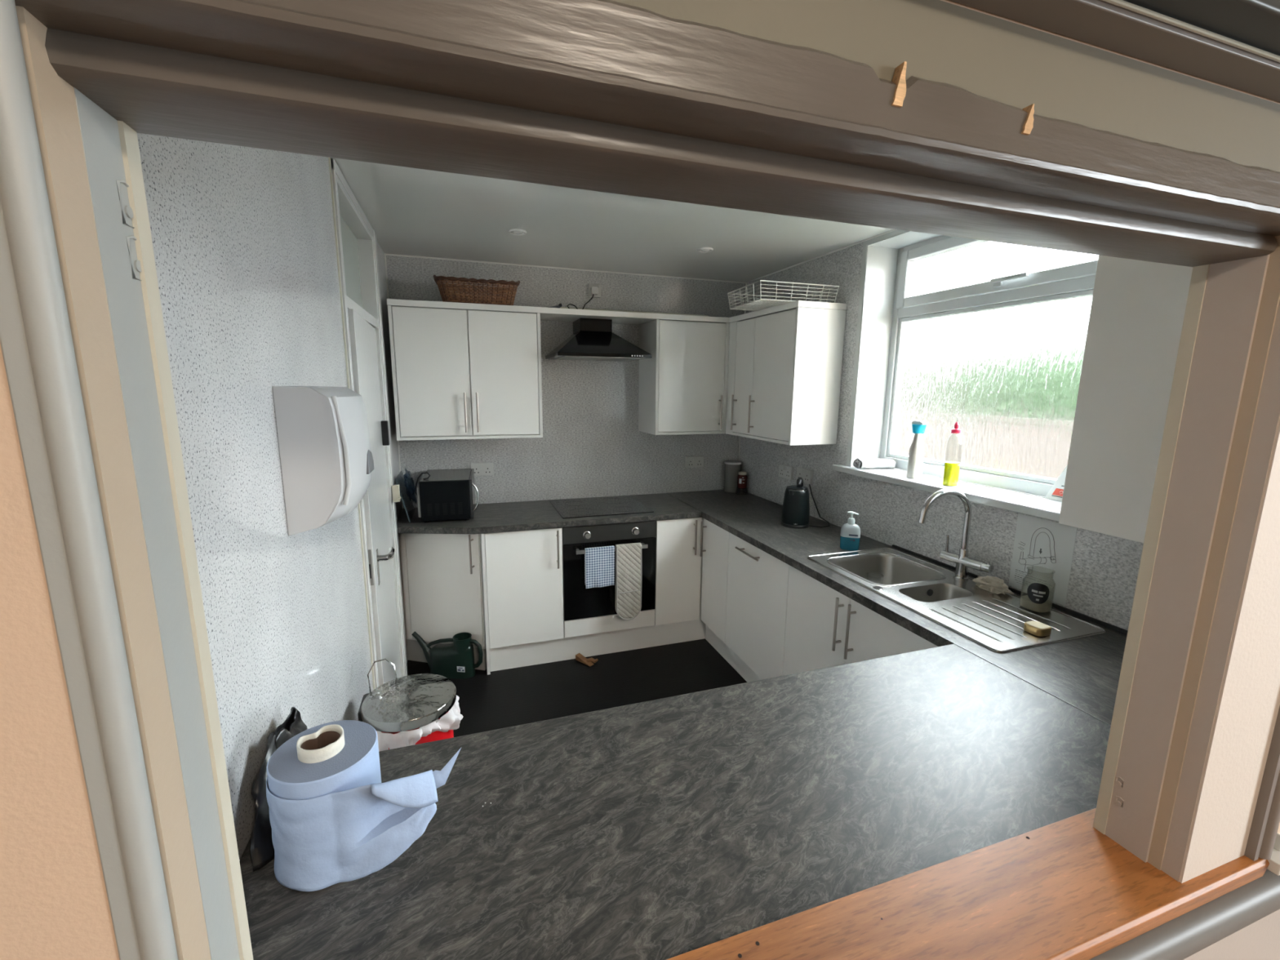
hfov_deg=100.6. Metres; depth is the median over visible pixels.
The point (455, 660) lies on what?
watering can
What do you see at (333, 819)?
paper roll
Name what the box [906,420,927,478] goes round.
spray bottle
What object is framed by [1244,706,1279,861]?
trim
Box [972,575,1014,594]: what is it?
dishcloth
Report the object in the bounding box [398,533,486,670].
base cabinet
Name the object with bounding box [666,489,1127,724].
countertop
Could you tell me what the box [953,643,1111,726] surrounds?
trim
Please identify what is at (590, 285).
wall socket
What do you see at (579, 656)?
wedge
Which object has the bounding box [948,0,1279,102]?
trim
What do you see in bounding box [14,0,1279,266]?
trim
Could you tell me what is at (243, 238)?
wall
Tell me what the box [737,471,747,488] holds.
sauce jar
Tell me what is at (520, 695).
floor
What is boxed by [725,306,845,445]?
upper cabinet
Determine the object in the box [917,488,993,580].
mixer tap
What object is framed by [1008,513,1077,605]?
notice
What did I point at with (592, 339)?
hood
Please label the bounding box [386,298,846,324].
crown molding
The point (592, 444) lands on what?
wall
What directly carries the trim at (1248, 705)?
attached to the wall at (54, 902)
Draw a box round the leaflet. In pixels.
[1044,466,1066,501]
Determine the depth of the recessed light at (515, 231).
2.67 m
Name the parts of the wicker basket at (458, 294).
handle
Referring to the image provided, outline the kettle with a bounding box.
[780,477,830,528]
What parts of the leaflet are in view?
red panel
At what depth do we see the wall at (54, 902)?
0.35 m
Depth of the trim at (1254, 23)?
0.49 m
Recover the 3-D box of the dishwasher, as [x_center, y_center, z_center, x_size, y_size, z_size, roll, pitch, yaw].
[0.879,0.697,2.995,0.626,0.733,0.608,-3,10,-18]
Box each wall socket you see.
[470,462,493,475]
[588,283,600,297]
[684,455,703,467]
[778,463,793,479]
[796,466,813,484]
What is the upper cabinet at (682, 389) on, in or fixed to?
attached to the wall at (592, 444)
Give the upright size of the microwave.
0.290 m
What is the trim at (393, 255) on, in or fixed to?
attached to the wall at (592, 444)
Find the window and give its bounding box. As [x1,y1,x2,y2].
[831,229,1097,521]
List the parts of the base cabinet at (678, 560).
handle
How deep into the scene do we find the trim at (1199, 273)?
0.86 m
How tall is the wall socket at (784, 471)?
0.086 m
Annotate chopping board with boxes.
[395,471,414,522]
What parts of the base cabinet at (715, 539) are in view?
handle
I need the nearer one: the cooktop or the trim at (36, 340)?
the trim at (36, 340)
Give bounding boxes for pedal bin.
[357,657,462,751]
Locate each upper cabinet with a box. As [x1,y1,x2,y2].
[387,305,542,440]
[638,319,729,435]
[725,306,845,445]
[1058,255,1192,542]
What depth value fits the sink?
2.00 m
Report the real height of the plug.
0.190 m
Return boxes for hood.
[545,317,652,361]
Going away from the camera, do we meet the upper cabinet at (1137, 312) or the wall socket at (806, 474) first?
the upper cabinet at (1137, 312)
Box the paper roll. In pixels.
[266,720,461,891]
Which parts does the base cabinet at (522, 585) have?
handle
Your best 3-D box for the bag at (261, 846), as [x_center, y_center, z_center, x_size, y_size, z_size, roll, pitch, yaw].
[-0.682,0.538,1.011,0.065,0.157,0.328,-3,10,-18]
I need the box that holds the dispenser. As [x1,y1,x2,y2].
[272,386,373,535]
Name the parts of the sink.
bowl, bowl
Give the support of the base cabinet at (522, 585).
on the floor
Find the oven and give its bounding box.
[562,520,656,620]
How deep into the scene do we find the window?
2.48 m
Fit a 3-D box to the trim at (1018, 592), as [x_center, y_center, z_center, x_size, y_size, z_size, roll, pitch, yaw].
[1.526,0.461,1.993,0.009,0.012,1.520,-3,10,-18]
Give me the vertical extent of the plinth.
0.139 m
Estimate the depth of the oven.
3.29 m
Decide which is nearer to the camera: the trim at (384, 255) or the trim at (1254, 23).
the trim at (1254, 23)
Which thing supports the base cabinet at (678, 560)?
on the floor
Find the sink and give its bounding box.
[807,547,1106,653]
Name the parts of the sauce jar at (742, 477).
lid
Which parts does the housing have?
drawer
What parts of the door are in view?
transom pane, latch plate, handle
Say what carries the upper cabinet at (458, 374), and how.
attached to the wall at (592, 444)
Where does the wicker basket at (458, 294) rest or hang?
on the crown molding at (546, 313)
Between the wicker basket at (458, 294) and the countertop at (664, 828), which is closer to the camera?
the countertop at (664, 828)
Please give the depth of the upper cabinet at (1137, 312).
1.47 m
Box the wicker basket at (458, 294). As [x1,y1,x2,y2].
[433,274,519,305]
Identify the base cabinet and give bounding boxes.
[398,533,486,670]
[480,527,564,675]
[653,517,703,626]
[700,518,728,643]
[782,565,937,675]
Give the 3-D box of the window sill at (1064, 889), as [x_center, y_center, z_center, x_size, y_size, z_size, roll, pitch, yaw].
[0.269,0.683,0.725,1.622,0.036,0.170,-3,10,-18]
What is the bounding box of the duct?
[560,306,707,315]
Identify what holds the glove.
hanging from the oven
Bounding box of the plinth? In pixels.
[489,620,762,682]
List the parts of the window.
trim, sill, pane, sash, handle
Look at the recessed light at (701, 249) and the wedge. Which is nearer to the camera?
the recessed light at (701, 249)
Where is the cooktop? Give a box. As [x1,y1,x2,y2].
[549,496,653,518]
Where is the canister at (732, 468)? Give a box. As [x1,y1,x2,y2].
[724,460,742,492]
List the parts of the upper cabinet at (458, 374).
door, handle, handle, door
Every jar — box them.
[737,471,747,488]
[1019,569,1055,612]
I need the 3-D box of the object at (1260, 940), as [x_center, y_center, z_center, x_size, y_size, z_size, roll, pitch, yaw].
[0.719,1.164,0.897,5.800,0.815,0.003,-3,10,-18]
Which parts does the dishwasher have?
handle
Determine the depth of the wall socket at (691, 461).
4.04 m
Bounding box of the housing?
[561,527,654,639]
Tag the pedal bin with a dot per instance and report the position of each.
(412, 709)
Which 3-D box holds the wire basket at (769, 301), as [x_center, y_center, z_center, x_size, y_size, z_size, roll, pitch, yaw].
[0.812,-1.049,3.065,0.514,0.096,0.427,-3,10,-18]
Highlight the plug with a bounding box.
[566,286,598,309]
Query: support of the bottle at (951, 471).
on the window
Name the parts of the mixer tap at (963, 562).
spout, lever, knob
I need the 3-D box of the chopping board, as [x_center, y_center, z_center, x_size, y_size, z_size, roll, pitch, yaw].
[-1.409,0.095,3.192,0.066,0.264,0.330,-3,10,-18]
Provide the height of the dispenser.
0.340 m
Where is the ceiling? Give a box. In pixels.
[330,157,893,282]
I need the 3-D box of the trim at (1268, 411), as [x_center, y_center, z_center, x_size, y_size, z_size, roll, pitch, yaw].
[0.877,0.150,0.782,0.020,1.005,0.023,-3,10,-18]
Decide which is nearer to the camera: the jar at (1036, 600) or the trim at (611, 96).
the trim at (611, 96)
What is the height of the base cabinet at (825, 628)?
0.733 m
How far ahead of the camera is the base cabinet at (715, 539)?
3.35 m
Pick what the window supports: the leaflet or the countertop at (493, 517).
the leaflet
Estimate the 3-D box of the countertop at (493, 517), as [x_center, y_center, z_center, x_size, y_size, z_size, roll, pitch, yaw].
[-0.571,0.213,3.443,1.836,0.038,0.639,-3,10,-18]
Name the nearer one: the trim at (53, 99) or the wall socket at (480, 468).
the trim at (53, 99)
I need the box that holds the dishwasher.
[724,532,789,679]
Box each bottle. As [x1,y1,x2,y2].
[840,511,860,551]
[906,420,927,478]
[942,422,962,485]
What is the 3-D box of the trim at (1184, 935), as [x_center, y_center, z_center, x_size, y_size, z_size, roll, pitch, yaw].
[0.730,0.736,0.803,5.800,0.084,0.042,-3,10,-18]
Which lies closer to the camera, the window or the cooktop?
the window
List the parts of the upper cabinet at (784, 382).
handle, door, handle, door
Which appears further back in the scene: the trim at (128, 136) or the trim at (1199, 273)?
the trim at (1199, 273)
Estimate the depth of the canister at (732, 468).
4.05 m
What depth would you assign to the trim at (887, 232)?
3.09 m
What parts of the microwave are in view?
panel, power cord, panel, door, door handle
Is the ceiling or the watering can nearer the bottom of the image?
the watering can
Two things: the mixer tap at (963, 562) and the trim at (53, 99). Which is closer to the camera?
the trim at (53, 99)
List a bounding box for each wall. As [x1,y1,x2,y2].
[0,0,1279,959]
[137,133,408,861]
[386,255,746,508]
[739,242,1143,630]
[892,467,1043,497]
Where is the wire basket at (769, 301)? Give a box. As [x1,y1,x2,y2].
[727,280,839,311]
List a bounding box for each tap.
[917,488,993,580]
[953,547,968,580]
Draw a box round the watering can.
[411,631,483,679]
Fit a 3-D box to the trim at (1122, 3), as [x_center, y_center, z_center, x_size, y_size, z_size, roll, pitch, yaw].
[0.746,-0.440,0.578,5.800,0.004,0.004,-3,10,-18]
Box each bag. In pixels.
[249,706,307,871]
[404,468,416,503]
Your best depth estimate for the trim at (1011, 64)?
0.49 m
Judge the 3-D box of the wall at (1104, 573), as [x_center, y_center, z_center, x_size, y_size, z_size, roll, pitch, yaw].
[1.412,0.006,2.736,0.280,2.473,3.148,-3,10,-18]
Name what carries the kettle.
on the countertop at (1083, 673)
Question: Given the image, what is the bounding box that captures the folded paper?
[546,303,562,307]
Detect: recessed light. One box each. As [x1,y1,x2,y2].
[508,228,526,235]
[697,247,713,252]
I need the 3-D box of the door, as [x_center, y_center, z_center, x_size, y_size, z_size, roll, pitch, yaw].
[-1.238,0.028,2.488,0.190,2.469,0.962,-3,10,-18]
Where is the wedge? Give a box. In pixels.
[575,653,598,666]
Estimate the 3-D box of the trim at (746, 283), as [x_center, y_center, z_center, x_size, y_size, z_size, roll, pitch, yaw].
[0.783,-0.699,4.080,0.006,1.561,0.006,-3,10,-18]
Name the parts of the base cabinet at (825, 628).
door, handle, handle, door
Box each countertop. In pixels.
[239,644,1111,959]
[396,493,702,533]
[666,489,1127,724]
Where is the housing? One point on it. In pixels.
(611, 624)
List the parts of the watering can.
spout, handle, tank, handle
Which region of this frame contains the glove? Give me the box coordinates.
[614,542,641,619]
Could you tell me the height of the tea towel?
0.250 m
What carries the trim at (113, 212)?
attached to the wall at (54, 902)
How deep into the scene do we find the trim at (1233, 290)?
0.82 m
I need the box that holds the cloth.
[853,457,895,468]
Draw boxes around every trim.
[0,0,177,959]
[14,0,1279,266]
[15,5,211,959]
[73,87,239,959]
[117,120,253,959]
[328,157,375,689]
[384,253,746,283]
[384,254,403,508]
[611,0,1279,172]
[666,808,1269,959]
[738,283,746,461]
[746,229,897,283]
[892,544,1128,635]
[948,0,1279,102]
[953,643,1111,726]
[1089,869,1279,959]
[1093,264,1209,834]
[1101,0,1279,62]
[1104,253,1270,862]
[1124,0,1279,56]
[1147,235,1279,870]
[1160,299,1279,881]
[1179,417,1279,883]
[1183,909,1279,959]
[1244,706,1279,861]
[1266,832,1279,875]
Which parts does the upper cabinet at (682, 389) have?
handle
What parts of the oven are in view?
control knob, control panel, door handle, control knob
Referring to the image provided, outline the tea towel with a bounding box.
[584,545,614,588]
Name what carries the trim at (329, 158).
attached to the wall at (243, 238)
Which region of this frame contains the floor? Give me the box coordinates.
[407,638,746,737]
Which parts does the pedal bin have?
wire handle, bin lid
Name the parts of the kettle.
spout, plate, lid, handle, power cord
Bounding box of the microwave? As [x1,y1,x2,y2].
[414,468,479,522]
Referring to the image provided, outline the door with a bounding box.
[330,158,408,688]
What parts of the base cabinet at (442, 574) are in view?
filler panel, handle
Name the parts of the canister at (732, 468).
lid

